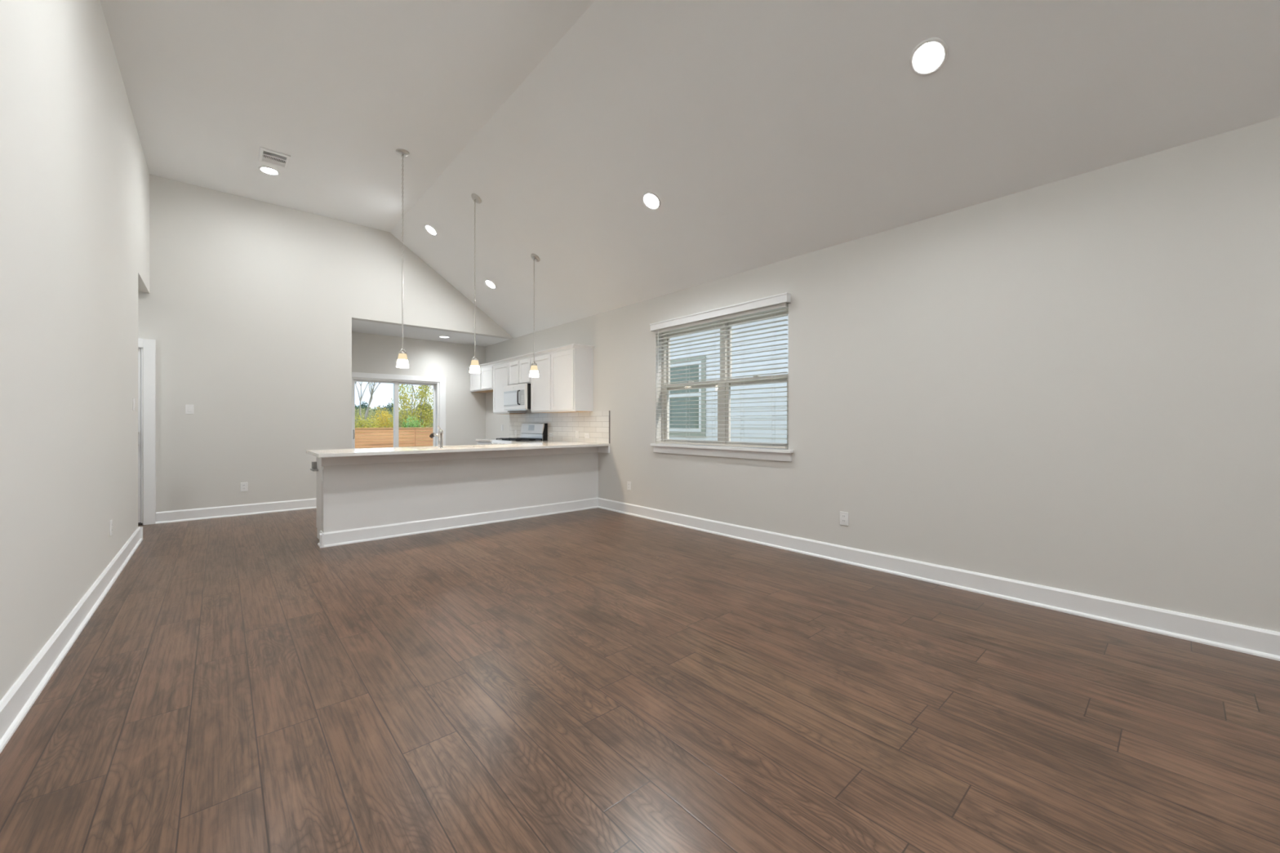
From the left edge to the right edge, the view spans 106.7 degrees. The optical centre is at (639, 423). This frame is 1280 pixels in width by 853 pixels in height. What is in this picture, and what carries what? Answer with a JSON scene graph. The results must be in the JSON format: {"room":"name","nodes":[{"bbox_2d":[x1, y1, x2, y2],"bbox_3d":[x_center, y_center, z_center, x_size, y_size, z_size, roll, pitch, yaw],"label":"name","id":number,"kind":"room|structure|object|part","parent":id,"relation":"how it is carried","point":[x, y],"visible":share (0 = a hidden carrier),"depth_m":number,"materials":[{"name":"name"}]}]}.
{"room":"empty living room","nodes":[
{"label":"empty living room","id":0,"kind":"room"},
{"bbox_2d":[0,0,149,701],"bbox_3d":[-2.292,-0.875,1.533,0.150,4.150,10.830,0,0,-41],"label":"wall","id":1,"kind":"structure","parent":0,"point":[74,174],"depth_m":2.56,"materials":[{"name":"paint"}]},
{"bbox_2d":[0,526,142,753],"bbox_3d":[-1.947,1.131,1.165,0.182,0.137,9.822,0,0,-41],"label":"baseboard","id":2,"kind":"structure","parent":1,"relation":"attached to","point":[21,696],"depth_m":2.35,"materials":[{"name":"white paint"}]},
{"bbox_2d":[109,520,112,536],"bbox_3d":[-4.040,0.800,3.638,0.009,0.115,0.074,0,0,-41],"label":"electrical outlet","id":3,"kind":"object","parent":1,"relation":"attached to","point":[110,521],"visible":1,"depth_m":3.62,"materials":[{"name":"white plastic"}]},
{"bbox_2d":[132,398,134,410],"bbox_3d":[-4.872,-0.180,4.584,0.011,0.115,0.074,0,0,-41],"label":"light switch","id":4,"kind":"object","parent":1,"relation":"attached to","point":[133,399],"visible":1,"depth_m":4.56,"materials":[{"name":"white plastic"}]},
{"bbox_2d":[137,174,513,524],"bbox_3d":[-5.037,-0.875,6.431,7.140,4.150,0.150,0,0,-41],"label":"wall","id":5,"kind":"structure","parent":0,"point":[249,308],"depth_m":6.29,"materials":[{"name":"paint"}]},
{"bbox_2d":[137,338,155,525],"bbox_3d":[-6.218,0.105,5.358,1.088,2.190,0.199,0,0,-41],"label":"door","id":6,"kind":"structure","parent":5,"relation":"in","point":[148,345],"depth_m":5.61,"materials":[{"name":"white paint"}]},
{"bbox_2d":[185,404,193,413],"bbox_3d":[-5.552,-0.170,5.870,0.074,0.115,0.011,0,0,-41],"label":"light switch","id":7,"kind":"object","parent":5,"relation":"attached to","point":[188,408],"visible":1,"depth_m":5.87,"materials":[{"name":"white plastic"}]},
{"bbox_2d":[155,497,316,524],"bbox_3d":[-5.002,1.131,6.340,2.031,0.137,0.032,0,0,-41],"label":"baseboard","id":8,"kind":"structure","parent":5,"relation":"attached to","point":[175,516],"depth_m":6.13,"materials":[{"name":"white paint"}]},
{"bbox_2d":[240,482,248,491],"bbox_3d":[-5.164,0.832,6.213,0.074,0.115,0.009,0,0,-41],"label":"electrical outlet","id":9,"kind":"object","parent":5,"relation":"attached to","point":[244,486],"visible":1,"depth_m":6.21,"materials":[{"name":"white plastic"}]},
{"bbox_2d":[351,331,485,445],"bbox_3d":[-4.143,-0.178,8.897,2.940,2.757,0.170,0,0,-41],"label":"wall","id":10,"kind":"structure","parent":0,"point":[465,409],"depth_m":9.16,"materials":[{"name":"paint"}]},
{"bbox_2d":[351,372,445,448],"bbox_3d":[-4.415,0.166,8.630,1.700,2.068,0.170,0,0,-41],"label":"door","id":11,"kind":"structure","parent":10,"relation":"in","point":[438,383],"depth_m":8.65,"materials":[{"name":"white paint"}]},
{"bbox_3d":[-4.661,0.210,8.411,0.730,1.920,0.035,0,0,-41],"label":"panel","id":12,"kind":"part","parent":11,"relation":"part of","materials":[{"name":"clear glass"}]},
{"bbox_3d":[-4.196,0.210,8.880,0.730,1.920,0.035,0,0,-41],"label":"panel","id":13,"kind":"part","parent":11,"relation":"part of","materials":[{"name":"clear glass"}]},
{"bbox_2d":[321,452,598,533],"bbox_3d":[-1.873,0.757,5.749,3.292,0.885,0.125,0,0,-41],"label":"wall","id":14,"kind":"structure","parent":0,"point":[354,496],"depth_m":5.39,"materials":[{"name":"grey paint"}]},
{"bbox_2d":[320,469,323,481],"bbox_3d":[-3.111,0.510,4.658,0.009,0.115,0.073,0,0,-41],"label":"electrical outlet","id":15,"kind":"object","parent":14,"relation":"attached to","point":[322,470],"visible":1,"depth_m":4.64,"materials":[{"name":"white plastic"}]},
{"bbox_2d":[317,497,598,547],"bbox_3d":[-1.876,1.131,5.729,3.324,0.137,0.162,0,0,-41],"label":"baseboard","id":16,"kind":"structure","parent":14,"relation":"attached to","point":[390,531],"depth_m":5.35,"materials":[{"name":"white paint"}]},
{"bbox_2d":[319,445,609,466],"bbox_3d":[-1.792,0.365,5.642,3.324,0.100,0.268,0,0,-39],"label":"trim","id":17,"kind":"structure","parent":14,"relation":"attached to","point":[360,460],"depth_m":5.39,"materials":[{"name":"white paint"}]},
{"bbox_2d":[0,507,1279,852],"bbox_3d":[-1.812,1.260,2.768,7.540,0.120,12.450,0,0,-41],"label":"floor","id":18,"kind":"structure","parent":0,"point":[597,680],"depth_m":1.97,"materials":[{"name":"brown wood"}]},
{"bbox_2d":[310,457,321,539],"bbox_3d":[-3.082,0.757,5.064,0.652,0.885,0.445,0,0,-41],"label":"base cabinet","id":19,"kind":"object","parent":18,"relation":"on","point":[318,467],"depth_m":4.91,"materials":[{"name":"white paint"}]},
{"bbox_3d":[-3.386,0.452,4.956,0.052,0.087,0.195,0,0,-41],"label":"latch bracket","id":20,"kind":"part","parent":19,"relation":"part of","materials":[{"name":"grey metal"}]},
{"bbox_2d":[476,440,491,444],"bbox_3d":[-2.453,0.757,8.422,0.630,0.885,0.607,0,0,-41],"label":"base cabinet","id":21,"kind":"object","parent":18,"relation":"on","point":[479,442],"visible":0.15,"depth_m":8.25,"materials":[{"name":"white paint"}]},
{"bbox_3d":[-2.682,0.427,8.220,0.020,0.165,0.599,0,0,-41],"label":"drawer","id":22,"kind":"part","parent":21,"relation":"part of","materials":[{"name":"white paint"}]},
{"bbox_2d":[475,438,502,441],"bbox_3d":[-2.463,0.300,8.415,0.655,0.030,0.614,0,0,-41],"label":"countertop","id":23,"kind":"structure","parent":21,"relation":"on","point":[481,440],"depth_m":8.23,"materials":[{"name":"white stone"}]},
{"bbox_2d":[490,422,547,444],"bbox_3d":[-2.033,0.599,7.870,0.704,1.203,0.760,0,0,-41],"label":"gas range","id":24,"kind":"object","parent":18,"relation":"on","point":[529,431],"visible":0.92,"depth_m":7.86,"materials":[{"name":"silver metal"}]},
{"bbox_3d":[-2.222,0.350,7.704,0.103,0.130,0.760,0,0,-41],"label":"control panel","id":25,"kind":"part","parent":24,"relation":"part of","materials":[{"name":"silver metal"}]},
{"bbox_3d":[-1.819,0.088,8.064,0.061,0.182,0.744,0,0,-41],"label":"panel","id":26,"kind":"part","parent":24,"relation":"part of","materials":[{"name":"silver metal"}]},
{"bbox_3d":[-1.799,0.160,8.076,0.083,0.309,0.760,0,0,-41],"label":"panel","id":27,"kind":"part","parent":24,"relation":"part of","materials":[{"name":"silver metal"}]},
{"bbox_3d":[-1.484,0.758,7.322,0.630,0.885,0.772,0,0,-41],"label":"base cabinet","id":28,"kind":"object","parent":18,"relation":"on","visible":0},
{"bbox_2d":[306,440,609,457],"bbox_3d":[-2.222,0.300,6.091,3.365,0.030,1.649,0,0,-41],"label":"countertop","id":29,"kind":"structure","parent":28,"relation":"on","point":[521,445],"depth_m":5.33,"materials":[{"name":"white stone"}]},
{"bbox_2d":[429,426,443,448],"bbox_3d":[-2.290,0.157,5.362,0.176,0.257,0.064,0,0,16],"label":"faucet","id":30,"kind":"object","parent":29,"relation":"on","point":[440,435],"visible":1,"depth_m":5.33,"materials":[{"name":"silver metal"}]},
{"bbox_2d":[99,0,1279,346],"bbox_3d":[-1.809,-2.247,2.804,7.490,1.645,12.400,0,0,-41],"label":"ceiling","id":31,"kind":"structure","parent":0,"point":[763,132],"depth_m":3.70,"materials":[{"name":"paint"}]},
{"bbox_2d":[258,165,279,175],"bbox_3d":[-4.332,-2.946,5.566,0.200,0.011,0.200,0,0,-41],"label":"recessed light","id":32,"kind":"object","parent":31,"relation":"in","point":[269,171],"visible":1,"depth_m":5.57,"materials":[{"name":"white plastic"}]},
{"bbox_2d":[258,146,290,169],"bbox_3d":[-4.069,-2.944,5.301,0.262,0.012,0.355,0,0,-41],"label":"ceiling vent","id":33,"kind":"object","parent":31,"relation":"in","point":[267,156],"visible":1,"depth_m":5.29,"materials":[{"name":"white plastic"}]},
{"bbox_2d":[395,148,409,368],"bbox_3d":[-2.584,-1.778,5.186,0.136,2.344,0.136,0,0,-41],"label":"pendant light","id":34,"kind":"object","parent":31,"relation":"hanging from","point":[402,362],"visible":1,"depth_m":5.18,"materials":[{"name":"white glass"}]},
{"bbox_3d":[-2.584,-1.289,5.186,0.019,0.978,0.012,0,0,-14],"label":"rod","id":35,"kind":"part","parent":34,"relation":"part of","materials":[{"name":"silver metal"}]},
{"bbox_3d":[-2.584,-0.681,5.186,0.125,0.150,0.125,0,0,-41],"label":"lamp shade","id":36,"kind":"part","parent":34,"relation":"part of","materials":[{"name":"white glass"}]},
{"bbox_3d":[-2.584,-2.340,5.186,0.015,1.169,0.015,0,0,4],"label":"chain","id":37,"kind":"part","parent":34,"relation":"part of","materials":[{"name":"silver metal"}]},
{"bbox_2d":[424,224,437,235],"bbox_3d":[-2.981,-2.753,6.795,0.168,0.116,0.200,0,0,-38],"label":"recessed light","id":38,"kind":"object","parent":31,"relation":"in","point":[430,229],"visible":1,"depth_m":6.79,"materials":[{"name":"white plastic"}]},
{"bbox_2d":[438,335,450,337],"bbox_3d":[-3.528,-1.552,8.592,0.200,0.011,0.200,0,0,-41],"label":"recessed light","id":39,"kind":"object","parent":31,"relation":"in","point":[440,336],"visible":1,"depth_m":8.57,"materials":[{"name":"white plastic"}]},
{"bbox_2d":[469,193,481,373],"bbox_3d":[-1.982,-1.678,5.737,0.139,2.144,0.136,0,0,-41],"label":"pendant light","id":40,"kind":"object","parent":31,"relation":"hanging from","point":[474,366],"visible":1,"depth_m":5.73,"materials":[{"name":"white glass"}]},
{"bbox_3d":[-1.987,-0.681,5.732,0.125,0.150,0.125,0,0,-41],"label":"lamp shade","id":41,"kind":"part","parent":40,"relation":"part of","materials":[{"name":"white glass"}]},
{"bbox_3d":[-1.987,-1.141,5.732,0.019,0.682,0.012,0,0,-14],"label":"rod","id":42,"kind":"part","parent":40,"relation":"part of","materials":[{"name":"silver metal"}]},
{"bbox_3d":[-1.987,-2.072,5.732,0.015,1.236,0.015,0,0,4],"label":"chain","id":43,"kind":"part","parent":40,"relation":"part of","materials":[{"name":"silver metal"}]},
{"bbox_2d":[484,279,496,288],"bbox_3d":[-2.320,-2.155,7.397,0.168,0.116,0.200,0,0,-38],"label":"recessed light","id":44,"kind":"object","parent":31,"relation":"in","point":[488,282],"visible":1,"depth_m":7.39,"materials":[{"name":"white plastic"}]},
{"bbox_2d":[528,253,540,377],"bbox_3d":[-1.385,-1.412,6.262,0.140,1.612,0.136,0,0,-41],"label":"pendant light","id":45,"kind":"object","parent":31,"relation":"hanging from","point":[534,370],"visible":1,"depth_m":6.24,"materials":[{"name":"silver metal"}]},
{"bbox_3d":[-1.391,-0.681,6.257,0.125,0.150,0.125,0,0,-41],"label":"lamp shade","id":46,"kind":"part","parent":45,"relation":"part of","materials":[{"name":"white glass"}]},
{"bbox_3d":[-1.391,-1.663,6.257,0.015,0.992,0.015,0,0,4],"label":"chain","id":47,"kind":"part","parent":45,"relation":"part of","materials":[{"name":"silver metal"}]},
{"bbox_3d":[-1.391,-0.996,6.257,0.012,0.393,0.019,0,0,21],"label":"rod","id":48,"kind":"part","parent":45,"relation":"part of","materials":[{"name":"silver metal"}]},
{"bbox_2d":[642,191,661,209],"bbox_3d":[0.111,-2.158,4.628,0.168,0.116,0.200,0,0,-38],"label":"recessed light","id":49,"kind":"object","parent":31,"relation":"in","point":[651,201],"visible":1,"depth_m":4.62,"materials":[{"name":"white plastic"}]},
{"bbox_2d":[909,37,948,75],"bbox_3d":[1.704,-2.160,2.813,0.168,0.116,0.200,0,0,-38],"label":"recessed light","id":50,"kind":"object","parent":31,"relation":"in","point":[929,55],"visible":1,"depth_m":2.81,"materials":[{"name":"white plastic"}]},
{"bbox_2d":[485,116,1279,631],"bbox_3d":[0.933,-0.178,5.205,0.200,2.757,12.080,0,0,-41],"label":"wall","id":51,"kind":"structure","parent":0,"point":[1071,384],"depth_m":3.12,"materials":[{"name":"paint"}]},
{"bbox_2d":[470,365,493,392],"bbox_3d":[-2.904,-0.839,9.160,0.332,0.447,1.056,0,0,-41],"label":"upper cabinet","id":52,"kind":"object","parent":51,"relation":"attached to","point":[482,382],"visible":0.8,"depth_m":9.00,"materials":[{"name":"white paint"}]},
{"bbox_3d":[-3.196,-0.835,9.255,0.019,0.395,0.494,0,0,-41],"label":"door","id":53,"kind":"part","parent":52,"relation":"part of","materials":[{"name":"white paint"}]},
{"bbox_3d":[-3.193,-0.835,9.258,0.010,0.287,0.386,0,0,-41],"label":"door panel","id":54,"kind":"part","parent":52,"relation":"part of","materials":[{"name":"white paint"}]},
{"bbox_3d":[-2.844,-0.835,8.861,0.010,0.287,0.386,0,0,-41],"label":"door panel","id":55,"kind":"part","parent":52,"relation":"part of","materials":[{"name":"white paint"}]},
{"bbox_3d":[-2.847,-0.835,8.858,0.019,0.395,0.494,0,0,-41],"label":"door","id":56,"kind":"part","parent":52,"relation":"part of","materials":[{"name":"white paint"}]},
{"bbox_2d":[493,362,525,413],"bbox_3d":[-2.346,-0.614,8.527,0.332,0.897,0.624,0,0,-41],"label":"upper cabinet","id":57,"kind":"object","parent":51,"relation":"attached to","point":[500,371],"visible":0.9,"depth_m":8.44,"materials":[{"name":"white paint"}]},
{"bbox_3d":[-2.461,-0.610,8.426,0.010,0.737,0.482,0,0,-41],"label":"door panel","id":58,"kind":"part","parent":57,"relation":"part of","materials":[{"name":"white paint"}]},
{"bbox_3d":[-2.464,-0.610,8.423,0.019,0.845,0.590,0,0,-41],"label":"door","id":59,"kind":"part","parent":57,"relation":"part of","materials":[{"name":"white paint"}]},
{"bbox_2d":[508,357,531,385],"bbox_3d":[-1.884,-0.849,8.001,0.332,0.427,0.768,0,0,-41],"label":"upper cabinet","id":60,"kind":"object","parent":51,"relation":"attached to","point":[519,370],"visible":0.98,"depth_m":7.87,"materials":[{"name":"white paint"}]},
{"bbox_3d":[-2.128,-0.845,8.042,0.019,0.375,0.350,0,0,-41],"label":"door","id":61,"kind":"part","parent":60,"relation":"part of","materials":[{"name":"white paint"}]},
{"bbox_3d":[-2.125,-0.845,8.045,0.010,0.267,0.242,0,0,-41],"label":"door panel","id":62,"kind":"part","parent":60,"relation":"part of","materials":[{"name":"white paint"}]},
{"bbox_2d":[503,382,530,411],"bbox_3d":[-1.940,-0.421,7.952,0.460,0.423,0.756,0,0,-41],"label":"microwave","id":63,"kind":"object","parent":60,"relation":"attached to","point":[516,397],"visible":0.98,"depth_m":7.76,"materials":[{"name":"silver metal"}]},
{"bbox_3d":[-2.115,-0.410,7.884,0.008,0.246,0.606,0,0,-41],"label":"door glass","id":64,"kind":"part","parent":63,"relation":"part of","materials":[{"name":"white glass"}]},
{"bbox_3d":[-1.952,-0.412,7.658,0.053,0.244,0.020,0,0,-41],"label":"handle","id":65,"kind":"part","parent":63,"relation":"part of","materials":[{"name":"black ceramic"}]},
{"bbox_3d":[-1.877,-0.410,7.614,0.008,0.246,0.105,0,0,-41],"label":"control panel","id":66,"kind":"part","parent":63,"relation":"part of","materials":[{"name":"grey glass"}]},
{"bbox_3d":[-1.875,-0.845,7.754,0.019,0.375,0.350,0,0,-41],"label":"door","id":67,"kind":"part","parent":60,"relation":"part of","materials":[{"name":"white paint"}]},
{"bbox_3d":[-1.871,-0.845,7.757,0.010,0.267,0.242,0,0,-41],"label":"door panel","id":68,"kind":"part","parent":60,"relation":"part of","materials":[{"name":"white paint"}]},
{"bbox_2d":[468,343,595,368],"bbox_3d":[-2.024,-1.079,8.144,0.354,0.058,3.760,0,0,-41],"label":"crown molding","id":69,"kind":"structure","parent":51,"relation":"attached to","point":[571,346],"depth_m":7.34,"materials":[{"name":"white paint"}]},
{"bbox_2d":[509,410,609,444],"bbox_3d":[-1.426,0.056,7.724,0.011,0.459,3.045,0,0,-41],"label":"backsplash","id":70,"kind":"structure","parent":51,"relation":"attached to","point":[563,426],"depth_m":7.30,"materials":[{"name":"tile"}]},
{"bbox_2d":[575,431,578,438],"bbox_3d":[-0.951,0.174,7.171,0.011,0.115,0.074,0,0,-41],"label":"light switch","id":71,"kind":"object","parent":70,"relation":"attached to","point":[576,432],"visible":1,"depth_m":7.16,"materials":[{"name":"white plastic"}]},
{"bbox_2d":[584,433,589,438],"bbox_3d":[-0.777,0.188,6.975,0.009,0.070,0.110,0,0,-41],"label":"electrical outlet","id":72,"kind":"object","parent":70,"relation":"attached to","point":[586,435],"visible":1,"depth_m":6.97,"materials":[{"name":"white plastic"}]},
{"bbox_3d":[-0.421,0.056,6.583,0.011,0.459,0.005,0,0,-41],"label":"edge trim","id":73,"kind":"part","parent":70,"relation":"part of","materials":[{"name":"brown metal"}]},
{"bbox_2d":[530,348,593,413],"bbox_3d":[-1.214,-0.614,7.241,0.332,0.897,1.250,0,0,-41],"label":"upper cabinet","id":74,"kind":"object","parent":51,"relation":"attached to","point":[564,383],"visible":0.99,"depth_m":6.88,"materials":[{"name":"white paint"}]},
{"bbox_3d":[-1.535,-0.610,7.375,0.010,0.737,0.483,0,0,-41],"label":"door panel","id":75,"kind":"part","parent":74,"relation":"part of","materials":[{"name":"white paint"}]},
{"bbox_3d":[-1.538,-0.610,7.372,0.019,0.845,0.591,0,0,-41],"label":"door","id":76,"kind":"part","parent":74,"relation":"part of","materials":[{"name":"white paint"}]},
{"bbox_3d":[-1.122,-0.610,6.906,0.010,0.737,0.483,0,0,-41],"label":"door panel","id":77,"kind":"part","parent":74,"relation":"part of","materials":[{"name":"white paint"}]},
{"bbox_3d":[-1.125,-0.610,6.903,0.019,0.845,0.591,0,0,-41],"label":"door","id":78,"kind":"part","parent":74,"relation":"part of","materials":[{"name":"white paint"}]},
{"bbox_2d":[626,481,631,490],"bbox_3d":[-0.143,0.828,6.269,0.009,0.115,0.074,0,0,-41],"label":"electrical outlet","id":79,"kind":"object","parent":51,"relation":"attached to","point":[628,483],"visible":1,"depth_m":6.26,"materials":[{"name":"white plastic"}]},
{"bbox_2d":[650,307,793,461],"bbox_3d":[0.856,-0.399,5.244,0.245,1.522,1.930,0,0,-41],"label":"window","id":80,"kind":"structure","parent":51,"relation":"in","point":[757,453],"depth_m":5.23,"materials":[{"name":"beige plastic"}]},
{"bbox_3d":[0.611,-0.119,5.611,0.034,0.723,0.885,0,0,-41],"label":"sash","id":81,"kind":"part","parent":80,"relation":"part of","materials":[{"name":"clear glass"}]},
{"bbox_3d":[0.638,-0.764,5.635,0.034,0.711,0.885,0,0,-41],"label":"sash","id":82,"kind":"part","parent":80,"relation":"part of","materials":[{"name":"glass"}]},
{"bbox_2d":[649,292,791,448],"bbox_3d":[0.782,-0.488,5.186,0.101,1.464,1.894,0,0,-41],"label":"window blind","id":83,"kind":"object","parent":80,"relation":"attached to","point":[775,302],"visible":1,"depth_m":5.06,"materials":[{"name":"white paint"}]},
{"bbox_3d":[0.300,-0.433,5.768,0.056,1.354,0.002,0,0,-41],"label":"ladder cord","id":84,"kind":"part","parent":83,"relation":"part of","materials":[{"name":"white fabric"}]},
{"bbox_3d":[0.799,0.234,5.201,0.050,0.020,1.802,0,0,-41],"label":"rail","id":85,"kind":"part","parent":83,"relation":"part of","materials":[{"name":"beige plastic"}]},
{"bbox_3d":[1.298,-0.433,4.634,0.056,1.354,0.002,0,0,-41],"label":"ladder cord","id":86,"kind":"part","parent":83,"relation":"part of","materials":[{"name":"white fabric"}]},
{"bbox_3d":[1.212,-0.119,4.928,0.034,0.723,0.795,0,0,-41],"label":"sash","id":87,"kind":"part","parent":80,"relation":"part of","materials":[{"name":"clear glass"}]},
{"bbox_3d":[1.240,-0.764,4.952,0.034,0.711,0.795,0,0,-41],"label":"sash","id":88,"kind":"part","parent":80,"relation":"part of","materials":[{"name":"beige plastic"}]},
{"bbox_2d":[840,511,848,525],"bbox_3d":[1.760,0.824,4.108,0.009,0.115,0.074,0,0,-41],"label":"electrical outlet","id":89,"kind":"object","parent":51,"relation":"attached to","point":[843,515],"visible":1,"depth_m":4.10,"materials":[{"name":"white plastic"}]},
{"bbox_2d":[597,497,1279,661],"bbox_3d":[2.115,1.131,3.688,0.032,0.137,8.240,0,0,-41],"label":"baseboard","id":90,"kind":"structure","parent":51,"relation":"attached to","point":[1265,643],"depth_m":3.21,"materials":[{"name":"white paint"}]},
{"label":"outside","id":91,"kind":"structure","parent":0,"visible":0},
{"bbox_3d":[-21.103,1.665,69.359,120.000,0.670,148.000,0,0,-41],"label":"ground","id":92,"kind":"structure","parent":91,"visible":0},
{"bbox_2d":[355,401,373,411],"bbox_3d":[-40.089,-0.557,68.856,3.091,5.221,3.054,0,0,4],"label":"tree","id":93,"kind":"object","parent":92,"relation":"on","point":[363,404],"visible":0.06,"depth_m":68.86,"materials":[{"name":"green plant"}]},
{"bbox_2d":[355,382,380,429],"bbox_3d":[-13.018,-0.908,22.993,1.959,6.017,3.072,0,0,-41],"label":"bare tree","id":94,"kind":"object","parent":92,"relation":"on","point":[371,389],"visible":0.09,"depth_m":22.90,"materials":[{"name":"grey plant"}]},
{"bbox_2d":[355,413,384,444],"bbox_3d":[-11.309,0.828,19.313,1.762,2.452,1.317,0,0,-41],"label":"shrub","id":95,"kind":"object","parent":92,"relation":"on","point":[371,425],"visible":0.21,"depth_m":19.20,"materials":[{"name":"green plant"}]},
{"bbox_2d":[355,406,393,427],"bbox_3d":[-15.850,0.529,27.441,3.509,3.055,3.434,0,0,-41],"label":"shrub","id":96,"kind":"object","parent":92,"relation":"on","point":[362,413],"visible":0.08,"depth_m":26.88,"materials":[{"name":"green plant"}]},
{"bbox_2d":[364,409,390,429],"bbox_3d":[-13.966,0.688,25.005,1.402,2.732,1.605,0,0,25],"label":"shrub","id":97,"kind":"object","parent":92,"relation":"on","point":[374,413],"visible":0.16,"depth_m":24.86,"materials":[{"name":"green plant"}]},
{"bbox_2d":[364,426,393,448],"bbox_3d":[-9.633,1.086,17.617,1.328,1.935,0.864,0,0,4],"label":"shrub","id":98,"kind":"object","parent":92,"relation":"on","point":[384,426],"visible":0.05,"depth_m":17.59,"materials":[{"name":"green plant"}]},
{"bbox_2d":[371,406,393,427],"bbox_3d":[-11.831,0.639,22.164,1.272,2.830,1.484,0,0,4],"label":"shrub","id":99,"kind":"object","parent":92,"relation":"on","point":[384,415],"visible":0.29,"depth_m":21.92,"materials":[{"name":"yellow plant"}]},
{"bbox_2d":[372,404,392,416],"bbox_3d":[-34.974,-0.224,64.835,2.889,4.558,2.646,0,0,-41],"label":"tree","id":100,"kind":"object","parent":92,"relation":"on","point":[386,407],"visible":0.09,"depth_m":64.84,"materials":[{"name":"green plant"}]},
{"bbox_2d":[355,407,416,427],"bbox_3d":[-17.863,0.486,32.784,4.489,3.139,3.094,0,0,-41],"label":"shrub","id":101,"kind":"object","parent":92,"relation":"on","point":[355,407],"visible":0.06,"depth_m":32.86,"materials":[{"name":"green plant"}]},
{"bbox_2d":[386,402,393,413],"bbox_3d":[-35.956,-0.484,68.204,2.582,5.076,3.614,0,0,-41],"label":"tree","id":102,"kind":"object","parent":92,"relation":"on","point":[388,403],"visible":0.05,"depth_m":68.05,"materials":[{"name":"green plant"}]},
{"bbox_2d":[355,427,433,448],"bbox_3d":[-8.023,1.080,16.979,14.500,1.840,0.150,0,0,-41],"label":"fence","id":103,"kind":"object","parent":92,"relation":"on","point":[365,440],"visible":0.06,"depth_m":16.42,"materials":[{"name":"brown wood"}]},
{"bbox_3d":[-8.023,0.177,16.979,14.500,0.035,0.150,0,0,-41],"label":"cap rail","id":104,"kind":"part","parent":103,"relation":"part of","materials":[{"name":"brown wood"}]},
{"bbox_2d":[368,408,427,422],"bbox_3d":[-19.057,0.422,37.637,4.368,3.255,4.567,0,0,-41],"label":"shrub","id":105,"kind":"object","parent":92,"relation":"on","point":[381,408],"visible":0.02,"depth_m":37.81,"materials":[{"name":"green plant"}]},
{"bbox_2d":[384,383,433,446],"bbox_3d":[-10.040,-0.129,21.230,2.459,4.364,2.317,0,0,-41],"label":"feathery tree","id":106,"kind":"object","parent":92,"relation":"on","point":[405,415],"visible":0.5,"depth_m":21.05,"materials":[{"name":"green plant"}]},
{"bbox_2d":[388,408,433,435],"bbox_3d":[-20.445,0.319,42.841,4.831,3.464,4.506,0,0,-41],"label":"shrub","id":107,"kind":"object","parent":92,"relation":"on","point":[406,409],"visible":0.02,"depth_m":43.53,"materials":[{"name":"green plant"}]},
{"bbox_2d":[402,415,424,446],"bbox_3d":[-8.894,0.865,18.680,1.043,2.376,0.927,0,0,34],"label":"shrub","id":108,"kind":"object","parent":92,"relation":"on","point":[409,424],"visible":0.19,"depth_m":18.53,"materials":[{"name":"green plant"}]},
{"bbox_2d":[408,384,430,417],"bbox_3d":[-11.969,-0.932,26.210,2.652,6.070,2.425,0,0,-41],"label":"bare tree","id":109,"kind":"object","parent":92,"relation":"on","point":[409,384],"visible":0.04,"depth_m":25.59,"materials":[{"name":"grey plant"}]},
{"bbox_2d":[425,422,433,446],"bbox_3d":[-8.463,1.013,19.768,1.085,2.081,0.820,0,0,11],"label":"shrub","id":110,"kind":"object","parent":92,"relation":"on","point":[427,426],"visible":0.07,"depth_m":19.81,"materials":[{"name":"green plant"}]},
{"bbox_2d":[669,314,788,443],"bbox_3d":[5.492,-1.405,9.500,6.700,5.470,19.600,0,0,-41],"label":"window glass","id":111,"kind":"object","parent":92,"relation":"on","point":[695,430],"visible":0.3,"depth_m":9.07,"materials":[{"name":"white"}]},
{"bbox_3d":[0.942,-0.545,10.097,0.004,1.330,0.850,0,0,-41],"label":"pane","id":112,"kind":"part","parent":111,"relation":"part of","materials":[{"name":"clear glass"}]},
{"bbox_3d":[0.944,-0.545,10.099,0.035,1.650,1.170,0,0,-41],"label":"window trim","id":113,"kind":"part","parent":111,"relation":"part of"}
]}

